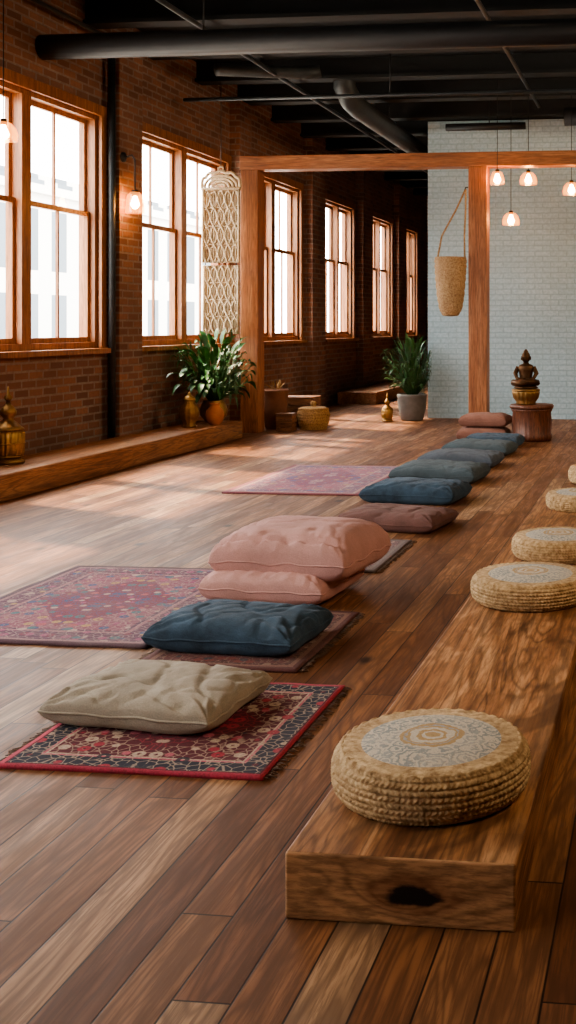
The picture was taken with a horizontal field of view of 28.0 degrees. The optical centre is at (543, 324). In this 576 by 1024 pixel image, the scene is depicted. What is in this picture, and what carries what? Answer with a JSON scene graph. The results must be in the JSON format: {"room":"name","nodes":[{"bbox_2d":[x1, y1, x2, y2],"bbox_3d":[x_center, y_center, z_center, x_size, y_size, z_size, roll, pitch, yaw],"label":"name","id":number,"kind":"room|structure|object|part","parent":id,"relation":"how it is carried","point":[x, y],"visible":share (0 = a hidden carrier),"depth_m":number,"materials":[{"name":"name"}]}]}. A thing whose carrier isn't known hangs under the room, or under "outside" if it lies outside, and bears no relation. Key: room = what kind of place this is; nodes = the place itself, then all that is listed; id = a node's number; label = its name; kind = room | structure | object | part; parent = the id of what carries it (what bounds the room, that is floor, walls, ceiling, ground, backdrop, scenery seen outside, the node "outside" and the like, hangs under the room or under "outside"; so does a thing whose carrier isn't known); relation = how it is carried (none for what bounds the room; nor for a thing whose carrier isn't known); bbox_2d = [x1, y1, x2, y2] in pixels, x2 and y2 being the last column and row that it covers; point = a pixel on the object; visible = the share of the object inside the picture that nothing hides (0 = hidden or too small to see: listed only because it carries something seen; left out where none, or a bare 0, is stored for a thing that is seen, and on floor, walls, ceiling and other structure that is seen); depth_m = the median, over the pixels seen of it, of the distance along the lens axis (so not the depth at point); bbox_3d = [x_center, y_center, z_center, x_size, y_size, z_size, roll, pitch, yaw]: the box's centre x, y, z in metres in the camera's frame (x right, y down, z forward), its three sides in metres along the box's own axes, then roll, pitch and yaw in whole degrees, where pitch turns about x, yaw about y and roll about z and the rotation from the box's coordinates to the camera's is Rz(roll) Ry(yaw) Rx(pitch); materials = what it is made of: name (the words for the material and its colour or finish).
{"room":"meditation studio","nodes":[
{"label":"meditation studio","id":0,"kind":"room"},
{"bbox_2d":[0,0,425,455],"bbox_3d":[-4.295,-0.900,11.541,0.330,4.400,28.400,0,0,6],"label":"wall","id":1,"kind":"structure","parent":0,"point":[59,402],"depth_m":12.15,"materials":[{"name":"red brick"}]},
{"bbox_2d":[0,66,110,358],"bbox_3d":[-4.527,-0.932,9.549,0.275,2.415,2.630,0,0,6],"label":"window","id":2,"kind":"structure","parent":1,"relation":"in","point":[21,92],"depth_m":9.95,"materials":[{"name":"brown wood"}]},
{"bbox_2d":[108,58,115,436],"bbox_3d":[-4.257,-0.875,10.833,0.070,3.950,0.070,0,0,6],"label":"conduit","id":3,"kind":"object","parent":1,"relation":"attached to","point":[111,61],"visible":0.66,"depth_m":10.81,"materials":[{"name":"black metal"}]},
{"bbox_2d":[120,152,138,208],"bbox_3d":[-4.085,-1.415,10.934,0.220,0.610,0.180,0,0,6],"label":"wall lamp","id":4,"kind":"object","parent":1,"relation":"attached to","point":[134,203],"visible":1,"depth_m":10.92,"materials":[{"name":"white glass"}]},
{"bbox_3d":[-4.117,-1.509,10.938,0.120,0.378,0.016,0,0,6],"label":"arm","id":5,"kind":"part","parent":4,"relation":"part of","materials":[{"name":"black paint"}]},
{"bbox_2d":[131,190,138,195],"bbox_3d":[-4.065,-1.310,10.932,0.080,0.060,0.080,0,0,6],"label":"socket","id":6,"kind":"object","parent":4,"relation":"attached to","point":[134,192],"depth_m":10.90,"materials":[{"name":"black paint"}]},
{"bbox_3d":[-4.065,-1.218,10.932,0.080,0.125,0.080,0,0,6],"label":"bulb","id":7,"kind":"part","parent":4,"relation":"part of","materials":[{"name":"white glass"}]},
{"bbox_2d":[142,121,234,350],"bbox_3d":[-4.182,-0.932,12.675,0.275,2.415,2.600,0,0,6],"label":"window","id":8,"kind":"structure","parent":1,"relation":"in","point":[180,149],"depth_m":12.61,"materials":[{"name":"brown wood"}]},
{"bbox_2d":[264,172,306,344],"bbox_3d":[-3.863,-0.932,15.563,0.275,2.415,2.370,0,0,6],"label":"window","id":9,"kind":"structure","parent":1,"relation":"in","point":[273,182],"depth_m":16.13,"materials":[{"name":"brown wood"}]},
{"bbox_2d":[326,193,358,341],"bbox_3d":[-3.524,-0.932,18.634,0.275,2.415,1.850,0,0,6],"label":"window","id":10,"kind":"structure","parent":1,"relation":"in","point":[335,205],"depth_m":19.05,"materials":[{"name":"brown wood"}]},
{"bbox_2d":[373,211,395,339],"bbox_3d":[-3.223,-0.932,21.358,0.275,2.415,1.830,0,0,6],"label":"window","id":11,"kind":"structure","parent":1,"relation":"in","point":[379,220],"depth_m":22.02,"materials":[{"name":"brown wood"}]},
{"bbox_2d":[407,225,420,337],"bbox_3d":[-2.952,-0.932,23.818,0.275,2.415,1.380,0,0,6],"label":"window","id":12,"kind":"structure","parent":1,"relation":"in","point":[411,231],"depth_m":24.33,"materials":[{"name":"brown wood"}]},
{"bbox_2d":[0,381,575,1023],"bbox_3d":[0.039,1.350,11.062,9.150,0.100,28.400,0,0,6],"label":"floor","id":13,"kind":"structure","parent":0,"point":[125,898],"depth_m":2.87,"materials":[{"name":"brown wood"}]},
{"bbox_2d":[0,565,214,648],"bbox_3d":[-2.047,1.293,5.155,1.064,0.014,1.386,0,0,6],"label":"rug","id":14,"kind":"object","parent":13,"relation":"on","point":[77,606],"visible":0.79,"depth_m":5.05,"materials":[{"name":"red fabric"}]},
{"bbox_2d":[0,420,241,501],"bbox_3d":[-4.235,1.200,8.114,0.530,0.200,9.200,0,0,6],"label":"bench","id":15,"kind":"object","parent":13,"relation":"on","point":[42,471],"visible":0.97,"depth_m":9.71,"materials":[{"name":"brown wood"}]},
{"bbox_2d":[0,387,25,464],"bbox_3d":[-4.257,0.794,8.740,0.252,0.612,0.252,0,0,6],"label":"lantern","id":16,"kind":"object","parent":15,"relation":"on","point":[12,434],"visible":1,"depth_m":8.68,"materials":[{"name":"gold metal"}]},
{"bbox_2d":[179,392,199,427],"bbox_3d":[-3.823,0.910,11.851,0.216,0.380,0.216,0,0,6],"label":"jar","id":17,"kind":"object","parent":15,"relation":"on","point":[189,411],"visible":1,"depth_m":11.79,"materials":[{"name":"gold metal"}]},
{"bbox_3d":[-3.823,0.765,11.851,0.140,0.090,0.140,0,0,6],"label":"lid","id":18,"kind":"part","parent":17,"relation":"part of","materials":[{"name":"gold metal"}]},
{"bbox_2d":[166,328,256,422],"bbox_3d":[-3.742,0.563,12.399,0.580,1.074,1.626,0,0,6],"label":"potted plant","id":19,"kind":"object","parent":15,"relation":"on","point":[209,379],"visible":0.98,"depth_m":12.32,"materials":[{"name":"green leaf"},{"name":"terracotta"},{"name":"soil"}]},
{"bbox_3d":[-3.737,0.975,12.445,0.310,0.250,0.310,0,0,6],"label":"pot","id":20,"kind":"part","parent":19,"relation":"part of","materials":[{"name":"orange ceramic"}]},
{"bbox_2d":[205,403,223,424],"bbox_3d":[-3.631,0.980,12.132,0.200,0.240,0.200,0,0,6],"label":"clay pot","id":21,"kind":"object","parent":15,"relation":"on","point":[214,415],"visible":1,"depth_m":12.07,"materials":[{"name":"ceramic"}]},
{"bbox_2d":[0,683,351,780],"bbox_3d":[-1.159,1.293,3.578,0.886,0.014,0.804,0,0,6],"label":"rug","id":22,"kind":"object","parent":13,"relation":"on","point":[250,744],"visible":0.65,"depth_m":3.37,"materials":[{"name":"red fabric"}]},
{"bbox_2d":[37,659,272,734],"bbox_3d":[-1.283,1.225,3.683,0.605,0.118,0.467,0,0,11],"label":"cushion","id":23,"kind":"object","parent":22,"relation":"on","point":[156,696],"visible":1,"depth_m":3.53,"materials":[{"name":"beige fabric"}]},
{"bbox_2d":[138,611,364,673],"bbox_3d":[-1.192,1.293,4.557,0.716,0.014,0.843,0,0,6],"label":"rug","id":24,"kind":"object","parent":13,"relation":"on","point":[294,662],"visible":0.39,"depth_m":4.27,"materials":[{"name":"brown fabric"}]},
{"bbox_2d":[141,599,333,655],"bbox_3d":[-1.233,1.216,4.482,0.642,0.136,0.463,0,0,10],"label":"cushion","id":25,"kind":"object","parent":24,"relation":"on","point":[213,626],"visible":1,"depth_m":4.31,"materials":[{"name":"blue fabric"}]},
{"bbox_2d":[264,380,288,429],"bbox_3d":[-3.367,0.991,13.793,0.330,0.619,0.330,0,0,6],"label":"planter","id":26,"kind":"object","parent":13,"relation":"on","point":[275,399],"visible":0.96,"depth_m":13.67,"materials":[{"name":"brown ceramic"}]},
{"bbox_2d":[275,412,296,431],"bbox_3d":[-3.159,1.190,13.488,0.216,0.220,0.196,0,0,6],"label":"wooden crate","id":27,"kind":"object","parent":13,"relation":"on","point":[285,421],"visible":1,"depth_m":13.40,"materials":[{"name":"brown wood"}]},
{"bbox_3d":[-3.159,1.090,13.488,0.216,0.020,0.196,0,0,6],"label":"lid","id":28,"kind":"part","parent":27,"relation":"part of","materials":[{"name":"brown wood"}]},
{"bbox_2d":[287,395,321,426],"bbox_3d":[-3.179,1.110,14.215,0.516,0.380,0.376,0,0,6],"label":"wooden crate","id":29,"kind":"object","parent":13,"relation":"on","point":[295,402],"visible":0.19,"depth_m":14.04,"materials":[{"name":"brown wood"}]},
{"bbox_3d":[-3.179,0.930,14.215,0.516,0.020,0.376,0,0,6],"label":"lid","id":30,"kind":"part","parent":29,"relation":"part of","materials":[{"name":"brown wood"}]},
{"bbox_2d":[222,464,397,495],"bbox_3d":[-1.855,1.293,9.259,1.084,0.014,1.684,0,0,6],"label":"rug","id":31,"kind":"object","parent":13,"relation":"on","point":[337,480],"visible":0.91,"depth_m":9.11,"materials":[{"name":"pink fabric"}]},
{"bbox_2d":[296,401,330,429],"bbox_3d":[-2.880,1.122,13.739,0.406,0.354,0.406,0,0,-39],"label":"woven basket","id":32,"kind":"object","parent":13,"relation":"on","point":[313,417],"visible":0.99,"depth_m":13.59,"materials":[{"name":"wicker"}]},
{"bbox_3d":[-2.880,1.000,13.739,0.380,0.110,0.380,0,0,6],"label":"lid","id":33,"kind":"part","parent":32,"relation":"part of","materials":[{"name":"wicker"}]},
{"bbox_2d":[338,382,404,403],"bbox_3d":[-2.893,1.200,19.636,0.660,0.200,3.200,0,0,6],"label":"bench","id":34,"kind":"object","parent":13,"relation":"on","point":[376,393],"visible":0.83,"depth_m":18.19,"materials":[{"name":"brown wood"}]},
{"bbox_2d":[381,393,392,421],"bbox_3d":[-2.121,1.106,14.873,0.160,0.388,0.160,0,0,6],"label":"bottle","id":35,"kind":"object","parent":13,"relation":"on","point":[387,410],"visible":1,"depth_m":14.82,"materials":[{"name":"gold metal"}]},
{"bbox_2d":[364,539,416,572],"bbox_3d":[-1.185,1.293,6.216,0.776,0.014,0.844,0,0,6],"label":"rug","id":36,"kind":"object","parent":13,"relation":"on","point":[398,546],"visible":0.29,"depth_m":6.17,"materials":[{"name":"brown fabric"}]},
{"bbox_2d":[338,503,458,533],"bbox_3d":[-0.952,1.237,7.127,0.686,0.125,0.529,0,0,14],"label":"cushion","id":37,"kind":"object","parent":13,"relation":"on","point":[397,518],"visible":0.84,"depth_m":6.93,"materials":[{"name":"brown fabric"}]},
{"bbox_2d":[380,332,431,420],"bbox_3d":[-1.895,0.695,14.850,0.606,1.210,0.875,0,0,6],"label":"potted plant","id":38,"kind":"object","parent":13,"relation":"on","point":[411,403],"visible":1,"depth_m":14.90,"materials":[{"name":"green plant"}]},
{"bbox_3d":[-1.802,1.120,15.028,0.420,0.360,0.420,0,0,6],"label":"pot","id":39,"kind":"part","parent":38,"relation":"part of","materials":[{"name":"grey ceramic"}]},
{"bbox_2d":[240,150,575,432],"bbox_3d":[-0.274,-0.370,13.009,6.820,3.340,0.220,0,0,6],"label":"frame","id":40,"kind":"object","parent":13,"relation":"on","point":[478,164],"visible":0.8,"depth_m":13.14,"materials":[{"name":"brown wood"}]},
{"bbox_3d":[-3.544,-0.285,13.370,0.220,3.170,0.220,0,0,6],"label":"post","id":41,"kind":"part","parent":40,"relation":"part of","materials":[{"name":"brown wood"}]},
{"bbox_2d":[434,187,467,316],"bbox_3d":[-1.094,-0.863,12.978,0.401,1.526,0.383,0,0,6],"label":"hanging basket","id":42,"kind":"object","parent":40,"relation":"hanging from","point":[450,271],"visible":1,"depth_m":12.85,"materials":[{"name":"beige wicker"}]},
{"bbox_3d":[-0.771,-0.285,13.063,0.220,3.170,0.220,0,0,6],"label":"post","id":43,"kind":"part","parent":40,"relation":"part of","materials":[{"name":"brown wood"}]},
{"bbox_2d":[358,477,471,504],"bbox_3d":[-0.946,1.223,8.201,0.724,0.155,0.543,0,0,12],"label":"cushion","id":44,"kind":"object","parent":13,"relation":"on","point":[397,490],"visible":0.99,"depth_m":7.99,"materials":[{"name":"blue fabric"}]},
{"bbox_2d":[286,497,575,931],"bbox_3d":[-0.040,1.226,4.864,0.510,0.147,5.000,0,0,6],"label":"bench","id":45,"kind":"object","parent":13,"relation":"on","point":[519,668],"visible":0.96,"depth_m":2.53,"materials":[{"name":"brown wood"}]},
{"bbox_2d":[331,708,530,826],"bbox_3d":[-0.280,1.088,2.747,0.497,0.130,0.497,0,0,6],"label":"pouf","id":46,"kind":"object","parent":45,"relation":"on","point":[433,766],"visible":1,"depth_m":2.61,"materials":[{"name":"wicker"}]},
{"bbox_2d":[470,561,575,611],"bbox_3d":[-0.057,1.093,4.634,0.507,0.120,0.507,0,0,-13],"label":"pouf","id":47,"kind":"object","parent":45,"relation":"on","point":[524,586],"visible":1,"depth_m":4.46,"materials":[{"name":"wicker"}]},
{"bbox_2d":[511,526,575,563],"bbox_3d":[0.074,1.095,5.505,0.476,0.117,0.476,0,0,-18],"label":"pouf","id":48,"kind":"object","parent":45,"relation":"on","point":[557,544],"visible":0.99,"depth_m":5.34,"materials":[{"name":"wicker"}]},
{"bbox_2d":[546,487,575,512],"bbox_3d":[0.233,1.097,6.936,0.446,0.112,0.446,0,0,14],"label":"pouf","id":49,"kind":"object","parent":45,"relation":"on","point":[561,499],"visible":1,"depth_m":6.79,"materials":[{"name":"wicker"}]},
{"bbox_2d":[568,464,575,483],"bbox_3d":[0.452,1.229,9.105,0.507,0.142,0.507,0,0,9],"label":"pouf","id":50,"kind":"object","parent":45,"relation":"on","point":[572,470],"visible":1,"depth_m":9.00,"materials":[{"name":"wicker"}]},
{"bbox_2d":[388,459,490,483],"bbox_3d":[-0.870,1.224,9.251,0.740,0.153,0.584,0,0,11],"label":"cushion","id":51,"kind":"object","parent":13,"relation":"on","point":[471,472],"visible":0.82,"depth_m":9.03,"materials":[{"name":"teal fabric"}]},
{"bbox_2d":[417,448,504,467],"bbox_3d":[-0.767,1.227,10.196,0.726,0.146,0.566,0,0,9],"label":"cushion","id":52,"kind":"object","parent":13,"relation":"on","point":[492,458],"visible":0.62,"depth_m":9.98,"materials":[{"name":"fabric"}]},
{"bbox_2d":[441,438,518,455],"bbox_3d":[-0.645,1.226,11.117,0.687,0.148,0.550,0,0,11],"label":"cushion","id":53,"kind":"object","parent":13,"relation":"on","point":[506,447],"visible":0.65,"depth_m":10.91,"materials":[{"name":"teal fabric"}]},
{"bbox_2d":[456,426,510,438],"bbox_3d":[-0.688,1.225,12.551,0.590,0.150,0.471,0,0,5],"label":"cushion","id":54,"kind":"object","parent":13,"relation":"on","point":[465,431],"visible":0.45,"depth_m":12.35,"materials":[{"name":"pink fabric"}]},
{"bbox_2d":[458,412,511,426],"bbox_3d":[-0.664,1.073,12.570,0.568,0.145,0.446,0,0,8],"label":"cushion","id":55,"kind":"object","parent":54,"relation":"on","point":[477,419],"visible":0.96,"depth_m":12.38,"materials":[{"name":"pink fabric"}]},
{"bbox_2d":[466,432,524,445],"bbox_3d":[-0.544,1.234,11.833,0.625,0.131,0.490,0,0,9],"label":"cushion","id":56,"kind":"object","parent":13,"relation":"on","point":[519,439],"visible":0.48,"depth_m":11.71,"materials":[{"name":"blue fabric"}]},
{"bbox_2d":[510,403,553,441],"bbox_3d":[-0.138,1.096,12.420,0.500,0.408,0.500,0,0,6],"label":"stool","id":57,"kind":"object","parent":13,"relation":"on","point":[534,422],"visible":0.85,"depth_m":12.23,"materials":[{"name":"brown wood"}]},
{"bbox_2d":[511,349,539,404],"bbox_3d":[-0.203,0.582,12.377,0.328,0.621,0.324,0,0,6],"label":"statuette","id":58,"kind":"object","parent":57,"relation":"on","point":[525,391],"visible":1,"depth_m":12.29,"materials":[{"name":"gold metal"}]},
{"bbox_3d":[-0.138,0.916,12.420,0.500,0.048,0.500,0,0,6],"label":"seat","id":59,"kind":"part","parent":57,"relation":"part of","materials":[{"name":"brown wood"}]},
{"bbox_2d":[83,0,575,195],"bbox_3d":[0.039,-3.055,11.062,9.150,0.390,28.400,0,0,6],"label":"ceiling","id":60,"kind":"structure","parent":0,"point":[542,67],"depth_m":12.66,"materials":[{"name":"black paint"}]},
{"bbox_2d":[0,0,8,139],"bbox_3d":[-4.255,-2.155,8.659,0.210,1.410,0.210,0,0,6],"label":"pendant lamp","id":61,"kind":"object","parent":60,"relation":"hanging from","point":[4,134],"visible":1,"depth_m":8.65,"materials":[{"name":"white glass"}]},
{"bbox_2d":[0,118,6,124],"bbox_3d":[-4.255,-1.600,8.659,0.052,0.050,0.052,0,0,6],"label":"socket","id":62,"kind":"object","parent":61,"relation":"attached to","point":[3,121],"depth_m":8.64,"materials":[{"name":"brown metal"}]},
{"bbox_3d":[-4.255,-2.240,8.659,0.007,1.240,0.008,0,0,6],"label":"cord","id":63,"kind":"part","parent":61,"relation":"part of","materials":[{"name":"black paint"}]},
{"bbox_3d":[-4.255,-1.518,8.659,0.080,0.115,0.080,0,0,6],"label":"bulb","id":64,"kind":"part","parent":61,"relation":"part of","materials":[{"name":"white glass"}]},
{"bbox_2d":[31,0,101,32],"bbox_3d":[-4.967,-2.939,4.221,0.040,0.319,13.100,0,0,6],"label":"ceiling pipe","id":65,"kind":"object","parent":60,"relation":"hanging from","point":[43,4],"visible":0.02,"depth_m":9.94,"materials":[{"name":"black metal"}]},
{"bbox_2d":[200,166,241,333],"bbox_3d":[-3.816,-1.376,13.001,0.510,2.968,0.048,0,0,6],"label":"macrame wall hanging","id":66,"kind":"object","parent":60,"relation":"hanging from","point":[220,205],"visible":1,"depth_m":13.00,"materials":[{"name":"beige fabric"}]},
{"bbox_3d":[-3.817,-1.170,12.997,0.472,0.876,0.036,0,0,6],"label":"panel","id":67,"kind":"part","parent":66,"relation":"part of","materials":[{"name":"beige fabric"}]},
{"bbox_3d":[-3.817,-0.300,12.997,0.452,0.817,0.036,0,0,6],"label":"panel","id":68,"kind":"part","parent":66,"relation":"part of","materials":[{"name":"beige fabric"}]},
{"bbox_2d":[213,57,321,78],"bbox_3d":[-3.058,-2.914,12.203,1.163,0.369,0.154,0,0,-15],"label":"ventilation duct","id":69,"kind":"object","parent":60,"relation":"hanging from","point":[220,69],"visible":0.8,"depth_m":12.15,"materials":[{"name":"black metal"}]},
{"bbox_2d":[155,0,427,173],"bbox_3d":[-3.067,-2.927,11.405,0.050,0.344,27.800,0,0,6],"label":"ceiling pipe","id":70,"kind":"object","parent":60,"relation":"hanging from","point":[165,3],"visible":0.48,"depth_m":12.40,"materials":[{"name":"black metal"}]},
{"bbox_2d":[35,0,575,59],"bbox_3d":[-0.134,-2.724,9.271,8.680,0.749,0.220,0,0,6],"label":"duct","id":71,"kind":"object","parent":60,"relation":"hanging from","point":[535,32],"visible":1,"depth_m":9.39,"materials":[{"name":"black metal"}]},
{"bbox_2d":[183,54,575,101],"bbox_3d":[-1.607,-2.799,12.049,4.882,0.601,0.044,0,0,6],"label":"ceiling pipe","id":72,"kind":"object","parent":60,"relation":"hanging from","point":[543,91],"visible":0.87,"depth_m":12.05,"materials":[{"name":"black metal"}]},
{"bbox_2d":[334,79,427,152],"bbox_3d":[-2.113,-2.800,14.806,0.310,0.598,4.030,0,0,6],"label":"ventilation duct","id":73,"kind":"object","parent":60,"relation":"hanging from","point":[360,109],"visible":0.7,"depth_m":13.82,"materials":[{"name":"black metal"}]},
{"bbox_2d":[445,100,525,130],"bbox_3d":[-0.800,-2.885,15.079,1.100,0.429,0.100,0,0,6],"label":"ventilation duct","id":74,"kind":"object","parent":60,"relation":"hanging from","point":[509,125],"visible":0.9,"depth_m":15.04,"materials":[{"name":"black metal"}]},
{"bbox_2d":[494,81,500,182],"bbox_3d":[-0.548,-2.255,12.898,0.168,1.210,0.168,0,0,6],"label":"pendant lamp","id":75,"kind":"object","parent":60,"relation":"hanging from","point":[497,179],"visible":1,"depth_m":12.89,"materials":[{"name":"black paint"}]},
{"bbox_3d":[-0.548,-2.340,12.898,0.007,1.040,0.008,0,0,6],"label":"cord","id":76,"kind":"part","parent":75,"relation":"part of","materials":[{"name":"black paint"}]},
{"bbox_3d":[-0.548,-1.718,12.898,0.080,0.115,0.080,0,0,6],"label":"bulb","id":77,"kind":"part","parent":75,"relation":"part of","materials":[{"name":"white glass"}]},
{"bbox_2d":[475,0,540,107],"bbox_3d":[-0.987,-2.929,5.642,0.044,0.341,16.800,0,0,6],"label":"ceiling pipe","id":78,"kind":"object","parent":60,"relation":"hanging from","point":[478,2],"visible":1,"depth_m":11.52,"materials":[{"name":"grey metal"}]},
{"bbox_2d":[508,211,513,223],"bbox_3d":[-0.400,-2.035,13.324,0.210,1.650,0.210,0,0,6],"label":"bulb","id":79,"kind":"object","parent":60,"relation":"hanging from","point":[510,219],"visible":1,"depth_m":13.30,"materials":[{"name":"white glass"}]},
{"bbox_3d":[-0.400,-1.278,13.324,0.080,0.115,0.080,0,0,6],"label":"bulb","id":80,"kind":"part","parent":79,"relation":"part of","materials":[{"name":"white glass"}]},
{"bbox_2d":[525,94,531,183],"bbox_3d":[-0.188,-2.275,13.241,0.210,1.170,0.210,0,0,6],"label":"pendant lamp","id":81,"kind":"object","parent":60,"relation":"hanging from","point":[528,180],"visible":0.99,"depth_m":13.23,"materials":[{"name":"white glass"}]},
{"bbox_3d":[-0.188,-2.360,13.241,0.007,1.000,0.008,0,0,6],"label":"cord","id":82,"kind":"part","parent":81,"relation":"part of","materials":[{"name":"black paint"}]},
{"bbox_3d":[-0.188,-1.758,13.241,0.080,0.115,0.080,0,0,6],"label":"bulb","id":83,"kind":"part","parent":81,"relation":"part of","materials":[{"name":"white glass"}]},
{"bbox_2d":[564,107,575,125],"bbox_3d":[2.498,-2.840,14.011,4.490,0.519,0.240,0,0,6],"label":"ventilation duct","id":84,"kind":"object","parent":60,"relation":"hanging from","point":[567,110],"visible":1,"depth_m":14.15,"materials":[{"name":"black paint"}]},
{"bbox_2d":[568,86,574,193],"bbox_3d":[0.329,-2.210,13.184,0.210,1.300,0.210,0,0,6],"label":"pendant lamp","id":85,"kind":"object","parent":60,"relation":"hanging from","point":[571,190],"visible":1,"depth_m":13.18,"materials":[{"name":"white glass"}]},
{"bbox_3d":[0.329,-2.295,13.184,0.007,1.130,0.008,0,0,6],"label":"cord","id":86,"kind":"part","parent":85,"relation":"part of","materials":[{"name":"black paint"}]},
{"bbox_3d":[0.329,-1.627,13.184,0.080,0.115,0.080,0,0,6],"label":"bulb","id":87,"kind":"part","parent":85,"relation":"part of","materials":[{"name":"white glass"}]},
{"bbox_2d":[426,195,427,374],"bbox_3d":[1.611,-0.900,25.075,8.700,4.400,0.200,0,0,6],"label":"wall","id":88,"kind":"structure","parent":0,"point":[426,195],"depth_m":25.45,"materials":[{"name":"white brick"}]},
{"bbox_2d":[428,119,575,418],"bbox_3d":[1.619,-0.770,15.124,6.500,4.140,0.220,0,0,6],"label":"wall partition","id":89,"kind":"structure","parent":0,"point":[533,257],"depth_m":15.24,"materials":[{"name":"white brick"}]},
{"bbox_2d":[512,388,539,404],"bbox_3d":[-0.203,0.802,12.377,0.324,0.180,0.324,0,0,6],"label":"bowl","id":90,"kind":"object","parent":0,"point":[522,396],"depth_m":12.26,"materials":[{"name":"gold metal"}]},
{"label":"outside","id":91,"kind":"structure","parent":0,"visible":0},
{"bbox_3d":[-20.542,1.370,22.389,34.250,0.100,80.000,0,0,6],"label":"ground","id":92,"kind":"structure","parent":91,"visible":0},
{"bbox_2d":[0,165,210,338],"bbox_3d":[-22.332,-1.640,20.072,11.200,5.920,65.000,0,0,6],"label":"building","id":93,"kind":"structure","parent":92,"relation":"on","point":[67,193],"depth_m":35.22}
]}

